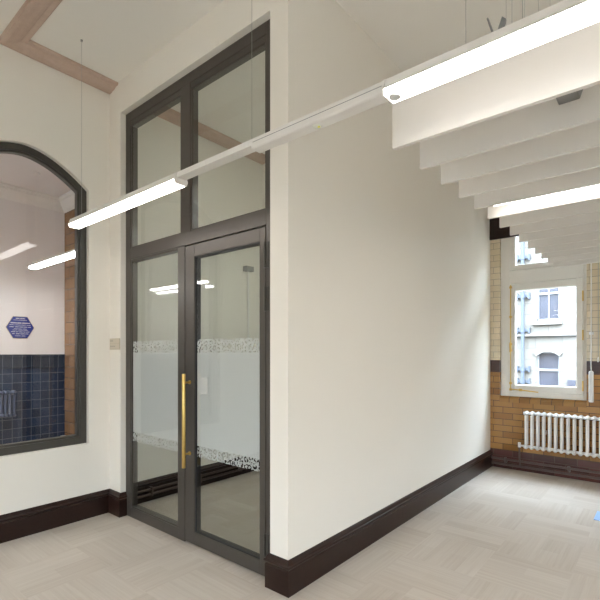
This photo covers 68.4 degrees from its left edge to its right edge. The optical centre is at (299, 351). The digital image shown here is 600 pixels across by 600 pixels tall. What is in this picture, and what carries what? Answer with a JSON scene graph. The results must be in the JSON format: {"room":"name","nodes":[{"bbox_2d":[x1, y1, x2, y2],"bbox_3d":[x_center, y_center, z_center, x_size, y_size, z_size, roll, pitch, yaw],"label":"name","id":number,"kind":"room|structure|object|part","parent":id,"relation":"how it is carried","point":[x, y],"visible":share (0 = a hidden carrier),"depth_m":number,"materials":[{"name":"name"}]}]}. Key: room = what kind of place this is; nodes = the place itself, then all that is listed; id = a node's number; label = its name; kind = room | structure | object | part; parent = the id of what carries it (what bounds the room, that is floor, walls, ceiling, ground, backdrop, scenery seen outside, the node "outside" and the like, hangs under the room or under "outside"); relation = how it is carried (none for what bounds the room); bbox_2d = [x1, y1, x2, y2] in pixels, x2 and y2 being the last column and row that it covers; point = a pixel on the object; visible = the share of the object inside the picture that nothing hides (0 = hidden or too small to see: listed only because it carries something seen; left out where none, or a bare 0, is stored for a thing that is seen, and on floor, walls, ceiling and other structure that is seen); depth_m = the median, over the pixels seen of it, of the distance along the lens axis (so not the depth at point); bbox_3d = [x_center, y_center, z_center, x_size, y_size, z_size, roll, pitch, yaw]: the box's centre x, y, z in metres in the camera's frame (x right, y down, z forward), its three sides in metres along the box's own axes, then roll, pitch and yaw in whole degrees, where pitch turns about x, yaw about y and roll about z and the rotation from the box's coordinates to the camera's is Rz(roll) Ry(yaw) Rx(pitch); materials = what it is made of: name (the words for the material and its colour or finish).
{"room":"empty office","nodes":[
{"label":"empty office","id":0,"kind":"room"},
{"bbox_2d":[0,198,64,353],"bbox_3d":[-5.017,-0.985,3.711,0.140,2.030,5.970,0,0,40],"label":"wall","id":1,"kind":"structure","parent":0,"point":[29,234],"depth_m":5.57,"materials":[{"name":"white paint"}]},
{"bbox_2d":[6,316,33,338],"bbox_3d":[-3.458,-0.303,5.458,0.016,0.272,0.313,0,0,40],"label":"plaque","id":2,"kind":"object","parent":1,"relation":"attached to","point":[20,327],"visible":1,"depth_m":5.45,"materials":[{"name":"blue ceramic"}]},
{"bbox_2d":[0,354,64,368],"bbox_3d":[-5.047,0.117,3.658,0.162,0.174,5.850,0,0,40],"label":"trim","id":3,"kind":"structure","parent":1,"relation":"attached to","point":[7,361],"depth_m":5.55,"materials":[{"name":"blue tile"}]},
{"bbox_2d":[0,154,70,196],"bbox_3d":[-4.265,-2.060,3.083,2.100,0.120,5.970,0,0,40],"label":"ceiling","id":4,"kind":"structure","parent":0,"point":[16,170],"depth_m":5.03,"materials":[{"name":"white paint"}]},
{"bbox_2d":[28,171,74,268],"bbox_3d":[-2.549,-1.470,4.601,1.250,1.060,0.090,0,0,40],"label":"pendant light","id":5,"kind":"object","parent":4,"relation":"hanging from","point":[70,254],"visible":0.55,"depth_m":4.59,"materials":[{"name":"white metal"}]},
{"bbox_2d":[29,251,74,268],"bbox_3d":[-2.549,-0.950,4.601,1.242,0.020,0.090,0,0,40],"label":"diffuser","id":6,"kind":"object","parent":5,"relation":"attached to","point":[67,255],"depth_m":4.59,"materials":[{"name":"white plastic"}]},
{"bbox_2d":[65,209,74,434],"bbox_3d":[-2.337,-0.170,5.284,1.960,3.340,0.120,0,0,40],"label":"wall","id":7,"kind":"structure","parent":0,"point":[69,232],"depth_m":5.77,"materials":[{"name":"brick"}]},
{"bbox_2d":[0,390,15,417],"bbox_3d":[-3.697,0.620,5.052,0.146,0.318,0.767,0,0,40],"label":"radiator","id":8,"kind":"object","parent":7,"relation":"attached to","point":[7,402],"visible":1,"depth_m":5.25,"materials":[{"name":"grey metal"}]},
{"bbox_2d":[0,367,64,443],"bbox_3d":[-5.055,0.852,3.665,0.142,1.296,5.850,0,0,40],"label":"tiled wall","id":9,"kind":"structure","parent":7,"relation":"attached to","point":[40,392],"depth_m":5.59,"materials":[{"name":"blue tile"}]},
{"bbox_2d":[0,44,261,514],"bbox_3d":[-2.891,-0.487,2.966,0.160,3.975,7.550,0,0,40],"label":"wall","id":10,"kind":"structure","parent":0,"point":[40,104],"depth_m":4.12,"materials":[{"name":"beige paint"}]},
{"bbox_2d":[0,182,74,212],"bbox_3d":[-4.201,-1.925,3.050,1.960,0.150,5.700,0,0,40],"label":"trim","id":11,"kind":"structure","parent":10,"relation":"attached to","point":[65,202],"depth_m":5.53,"materials":[{"name":"white paint"}]},
{"bbox_2d":[0,142,85,455],"bbox_3d":[-2.303,-0.440,3.674,0.076,2.540,1.010,0,0,40],"label":"window","id":12,"kind":"structure","parent":10,"relation":"in","point":[79,437],"depth_m":3.99,"materials":[{"name":"grey metal"}]},
{"bbox_2d":[0,489,126,543],"bbox_3d":[-3.368,1.393,2.090,0.231,0.215,5.294,0,0,40],"label":"baseboard","id":13,"kind":"structure","parent":10,"relation":"attached to","point":[26,522],"depth_m":3.80,"materials":[{"name":"brown wood"}]},
{"bbox_2d":[138,459,259,498],"bbox_3d":[-1.060,1.400,4.961,0.048,0.090,1.800,0,0,40],"label":"pipes","id":14,"kind":"object","parent":10,"relation":"attached to","point":[151,489],"visible":0.55,"depth_m":4.65,"materials":[{"name":"black metal"}]},
{"bbox_2d":[138,457,259,503],"bbox_3d":[-0.290,1.393,4.331,2.085,0.215,1.880,0,0,40],"label":"baseboard","id":15,"kind":"structure","parent":10,"relation":"attached to","point":[165,479],"depth_m":4.69,"materials":[{"name":"brown wood"}]},
{"bbox_2d":[158,108,264,164],"bbox_3d":[-1.029,-2.450,4.948,0.160,0.050,1.880,0,0,40],"label":"trim","id":16,"kind":"structure","parent":10,"relation":"attached to","point":[172,116],"depth_m":4.99,"materials":[{"name":"brown wood"}]},
{"bbox_2d":[243,266,253,351],"bbox_3d":[-0.640,0.112,5.484,0.070,2.344,0.120,0,0,40],"label":"lobby riser","id":17,"kind":"object","parent":10,"relation":"attached to","point":[247,269],"visible":0.52,"depth_m":5.47,"materials":[{"name":"grey metal"}]},
{"bbox_2d":[110,0,269,492],"bbox_3d":[-0.942,-0.487,3.550,2.085,3.975,0.155,0,0,40],"label":"wall","id":18,"kind":"structure","parent":0,"point":[229,21],"depth_m":4.03,"materials":[{"name":"beige paint"}]},
{"bbox_2d":[0,0,117,93],"bbox_3d":[1.085,-2.450,1.175,8.240,0.050,0.895,0,0,40],"label":"trim","id":19,"kind":"structure","parent":18,"relation":"attached to","point":[32,14],"depth_m":3.52,"materials":[{"name":"brown wood"}]},
{"bbox_2d":[110,338,119,349],"bbox_3d":[-1.716,-0.074,4.091,0.186,0.102,0.008,0,0,40],"label":"light switch","id":20,"kind":"object","parent":18,"relation":"attached to","point":[114,343],"visible":1,"depth_m":4.08,"materials":[{"name":"beige plastic"}]},
{"bbox_3d":[-1.718,-0.101,4.090,0.176,0.041,0.003,0,0,40],"label":"panel","id":21,"kind":"part","parent":20,"relation":"part of","materials":[{"name":"beige plastic"}]},
{"bbox_3d":[-1.718,-0.053,4.090,0.176,0.047,0.003,0,0,40],"label":"panel","id":22,"kind":"part","parent":20,"relation":"part of","materials":[{"name":"beige plastic"}]},
{"bbox_2d":[126,19,269,575],"bbox_3d":[-0.884,-0.343,3.462,1.885,3.685,0.136,0,0,40],"label":"door","id":23,"kind":"structure","parent":18,"relation":"in","point":[195,399],"depth_m":3.43,"materials":[{"name":"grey metal"}]},
{"bbox_3d":[-0.882,0.531,3.418,0.030,0.725,0.072,0,0,40],"label":"pull handle","id":24,"kind":"part","parent":23,"relation":"part of","materials":[{"name":"gold metal"}]},
{"bbox_2d":[262,164,264,208],"bbox_3d":[0.351,-0.487,5.099,2.085,3.975,0.120,0,0,40],"label":"wall","id":25,"kind":"structure","parent":0,"point":[263,165],"depth_m":5.71,"materials":[{"name":"beige paint"}]},
{"bbox_2d":[0,0,562,153],"bbox_3d":[1.035,-2.550,1.123,8.550,0.150,9.750,0,0,40],"label":"ceiling","id":26,"kind":"structure","parent":0,"point":[118,36],"depth_m":3.40,"materials":[{"name":"paint"}]},
{"bbox_2d":[68,0,599,228],"bbox_3d":[0.971,-1.736,1.247,7.313,1.478,0.096,0,0,40],"label":"linear pendant light","id":27,"kind":"object","parent":26,"relation":"hanging from","point":[565,17],"visible":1,"depth_m":1.69,"materials":[{"name":"white metal"}]},
{"bbox_2d":[69,179,184,228],"bbox_3d":[-1.275,-1.018,3.121,1.445,0.022,0.092,0,0,40],"label":"diffuser","id":28,"kind":"object","parent":27,"relation":"attached to","point":[165,187],"depth_m":2.99,"materials":[{"name":"white plastic"}]},
{"bbox_2d":[383,0,599,103],"bbox_3d":[1.238,-1.018,1.025,2.300,0.022,0.092,0,0,40],"label":"diffuser","id":29,"kind":"object","parent":27,"relation":"attached to","point":[582,14],"depth_m":1.48,"materials":[{"name":"white plastic"}]},
{"bbox_2d":[487,17,506,31],"bbox_3d":[0.671,-1.119,1.515,0.063,0.090,0.037,0,0,40],"label":"clip","id":30,"kind":"object","parent":27,"relation":"on","point":[503,20],"visible":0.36,"depth_m":1.51,"materials":[{"name":"grey plastic"}]},
{"bbox_2d":[392,21,599,149],"bbox_3d":[2.132,-1.717,0.681,4.400,1.516,0.022,0,0,40],"label":"ceiling baffle","id":31,"kind":"structure","parent":26,"relation":"hanging from","point":[569,63],"depth_m":1.77,"materials":[{"name":"metal"}]},
{"bbox_2d":[420,0,599,169],"bbox_3d":[2.322,-1.717,0.910,4.400,1.516,0.022,0,0,40],"label":"ceiling baffle","id":32,"kind":"structure","parent":26,"relation":"hanging from","point":[547,117],"depth_m":2.02,"materials":[{"name":"metal"}]},
{"bbox_2d":[556,89,582,104],"bbox_3d":[1.118,-1.081,1.845,0.101,0.038,0.085,0,0,40],"label":"block","id":33,"kind":"object","parent":32,"relation":"attached to","point":[576,95],"visible":0.36,"depth_m":1.84,"materials":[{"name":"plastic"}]},
{"bbox_2d":[441,0,599,184],"bbox_3d":[2.501,-1.717,1.124,4.400,1.516,0.022,0,0,40],"label":"ceiling baffle","id":34,"kind":"structure","parent":26,"relation":"hanging from","point":[586,136],"depth_m":2.24,"materials":[{"name":"metal"}]},
{"bbox_2d":[459,146,599,197],"bbox_3d":[2.680,-1.717,1.339,4.400,1.516,0.022,0,0,40],"label":"ceiling baffle","id":35,"kind":"structure","parent":26,"relation":"hanging from","point":[587,159],"depth_m":2.47,"materials":[{"name":"metal"}]},
{"bbox_2d":[474,167,599,209],"bbox_3d":[2.863,-1.717,1.558,4.400,1.516,0.022,0,0,40],"label":"ceiling baffle","id":36,"kind":"structure","parent":26,"relation":"hanging from","point":[591,177],"depth_m":2.71,"materials":[{"name":"metal"}]},
{"bbox_2d":[488,185,599,218],"bbox_3d":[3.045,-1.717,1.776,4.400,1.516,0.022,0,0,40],"label":"diffuser","id":37,"kind":"object","parent":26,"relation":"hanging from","point":[590,193],"depth_m":2.94,"materials":[{"name":"plastic"}]},
{"bbox_2d":[493,184,599,206],"bbox_3d":[3.056,-1.740,1.579,4.536,1.470,0.096,0,0,40],"label":"linear pendant light","id":38,"kind":"object","parent":26,"relation":"hanging from","point":[599,184],"visible":0.09,"depth_m":2.84,"materials":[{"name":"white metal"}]},
{"bbox_2d":[499,199,599,227],"bbox_3d":[3.231,-1.717,1.999,4.400,1.516,0.022,0,0,40],"label":"ceiling baffle","id":39,"kind":"structure","parent":26,"relation":"hanging from","point":[585,207],"depth_m":3.17,"materials":[{"name":"metal"}]},
{"bbox_2d":[510,211,599,235],"bbox_3d":[3.417,-1.717,2.222,4.400,1.516,0.022,0,0,40],"label":"ceiling baffle","id":40,"kind":"structure","parent":26,"relation":"hanging from","point":[592,217],"depth_m":3.41,"materials":[{"name":"metal"}]},
{"bbox_2d":[519,222,599,241],"bbox_3d":[3.606,-1.717,2.448,4.400,1.516,0.022,0,0,40],"label":"ceiling baffle","id":41,"kind":"structure","parent":26,"relation":"hanging from","point":[589,227],"depth_m":3.65,"materials":[{"name":"metal"}]},
{"bbox_2d":[528,231,599,248],"bbox_3d":[3.804,-1.717,2.686,4.400,1.516,0.022,0,0,40],"label":"ceiling baffle","id":42,"kind":"structure","parent":26,"relation":"hanging from","point":[594,235],"depth_m":3.90,"materials":[{"name":"metal"}]},
{"bbox_2d":[535,239,599,253],"bbox_3d":[3.990,-1.717,2.909,4.400,1.516,0.022,0,0,40],"label":"ceiling baffle","id":43,"kind":"structure","parent":26,"relation":"hanging from","point":[591,243],"depth_m":4.13,"materials":[{"name":"metal"}]},
{"bbox_2d":[541,246,599,258],"bbox_3d":[4.170,-1.717,3.124,4.400,1.516,0.022,0,0,40],"label":"ceiling baffle","id":44,"kind":"structure","parent":26,"relation":"hanging from","point":[596,248],"depth_m":4.36,"materials":[{"name":"metal"}]},
{"bbox_2d":[548,252,599,262],"bbox_3d":[4.372,-1.717,3.366,4.400,1.516,0.022,0,0,40],"label":"ceiling baffle","id":45,"kind":"structure","parent":26,"relation":"hanging from","point":[594,254],"depth_m":4.61,"materials":[{"name":"metal"}]},
{"bbox_2d":[553,258,599,266],"bbox_3d":[4.561,-1.717,3.592,4.400,1.516,0.022,0,0,40],"label":"ceiling baffle","id":46,"kind":"structure","parent":26,"relation":"hanging from","point":[593,260],"depth_m":4.85,"materials":[{"name":"metal"}]},
{"bbox_2d":[0,466,599,599],"bbox_3d":[0.229,1.560,1.796,10.650,0.120,9.750,0,0,40],"label":"floor","id":47,"kind":"structure","parent":0,"point":[504,533],"depth_m":3.27,"materials":[{"name":"carpet"}]},
{"bbox_2d":[594,511,599,520],"bbox_3d":[2.815,1.494,3.958,0.280,0.011,0.265,0,0,40],"label":"box","id":48,"kind":"object","parent":47,"relation":"on","point":[597,516],"visible":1,"depth_m":4.01,"materials":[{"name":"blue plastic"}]},
{"bbox_2d":[263,0,492,597],"bbox_3d":[1.147,-0.487,4.307,0.215,3.975,4.056,0,0,40],"label":"wall","id":49,"kind":"structure","parent":0,"point":[380,269],"depth_m":3.32,"materials":[{"name":"beige paint"}]},
{"bbox_2d":[490,218,599,482],"bbox_3d":[4.831,-0.487,4.066,6.192,3.975,0.365,0,0,40],"label":"wall","id":50,"kind":"structure","parent":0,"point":[506,418],"depth_m":5.51,"materials":[{"name":"brick"}]},
{"bbox_2d":[499,236,586,407],"bbox_3d":[3.064,-0.527,5.556,0.955,2.345,0.342,0,0,40],"label":"window","id":51,"kind":"structure","parent":50,"relation":"attached to","point":[542,275],"depth_m":5.53,"materials":[{"name":"paint"}]},
{"bbox_3d":[3.064,0.608,5.556,0.955,0.075,0.342,0,0,40],"label":"sill","id":52,"kind":"part","parent":51,"relation":"part of","materials":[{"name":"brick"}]},
{"bbox_2d":[491,447,599,479],"bbox_3d":[4.690,1.318,3.921,5.722,0.266,0.108,0,0,40],"label":"pipes","id":53,"kind":"object","parent":50,"relation":"attached to","point":[505,459],"visible":1,"depth_m":5.34,"materials":[{"name":"metal"}]},
{"bbox_2d":[518,411,599,457],"bbox_3d":[3.196,0.960,5.136,1.209,0.462,0.158,0,0,40],"label":"radiator","id":54,"kind":"object","parent":50,"relation":"attached to","point":[574,417],"visible":1,"depth_m":5.20,"materials":[{"name":"white metal"}]},
{"bbox_2d":[589,263,593,401],"bbox_3d":[3.327,-0.315,5.083,0.094,1.780,0.078,0,0,40],"label":"rod","id":55,"kind":"object","parent":50,"relation":"attached to","point":[591,373],"visible":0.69,"depth_m":5.05,"materials":[{"name":"white plastic"}]},
{"bbox_3d":[3.321,-0.488,5.095,0.021,1.435,0.089,0,0,-13],"label":"rod","id":56,"kind":"part","parent":55,"relation":"part of","materials":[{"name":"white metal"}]},
{"bbox_2d":[597,263,598,361],"bbox_3d":[3.404,-0.557,5.039,0.030,1.345,0.040,0,0,40],"label":"blind cord","id":57,"kind":"object","parent":50,"relation":"hanging from","point":[598,263],"visible":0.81,"depth_m":5.03,"materials":[{"name":"metal"}]},
{"bbox_3d":[3.401,-0.565,5.035,0.005,1.270,0.005,0,0,-28],"label":"cord","id":58,"kind":"part","parent":57,"relation":"part of","materials":[{"name":"metal"}]},
{"label":"outside","id":59,"kind":"structure","parent":0,"visible":0},
{"bbox_3d":[14.871,6.600,17.820,60.000,0.200,33.580,0,0,40],"label":"ground","id":60,"kind":"structure","parent":59,"visible":0},
{"bbox_2d":[517,236,575,386],"bbox_3d":[7.593,0.100,10.660,26.000,12.800,0.700,0,0,40],"label":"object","id":61,"kind":"structure","parent":60,"relation":"on","point":[546,318],"depth_m":11.64,"materials":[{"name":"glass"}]},
{"bbox_3d":[6.463,-0.760,11.545,0.690,0.100,0.190,0,0,40],"label":"window sill","id":62,"kind":"part","parent":61,"relation":"part of","materials":[{"name":"stone"}]},
{"bbox_2d":[533,347,562,355],"bbox_3d":[6.484,-0.005,11.540,0.690,0.230,0.150,0,0,40],"label":"hood","id":63,"kind":"object","parent":61,"relation":"attached to","point":[537,351],"depth_m":11.54,"materials":[{"name":"stone"}]},
{"bbox_3d":[6.555,-1.540,11.625,0.530,1.420,0.010,0,0,40],"label":"sash pane","id":64,"kind":"part","parent":61,"relation":"part of","materials":[{"name":"clear glass"}]},
{"bbox_3d":[6.555,0.470,11.625,0.530,0.960,0.010,0,0,40],"label":"sash pane","id":65,"kind":"part","parent":61,"relation":"part of","materials":[{"name":"clear glass"}]}
]}

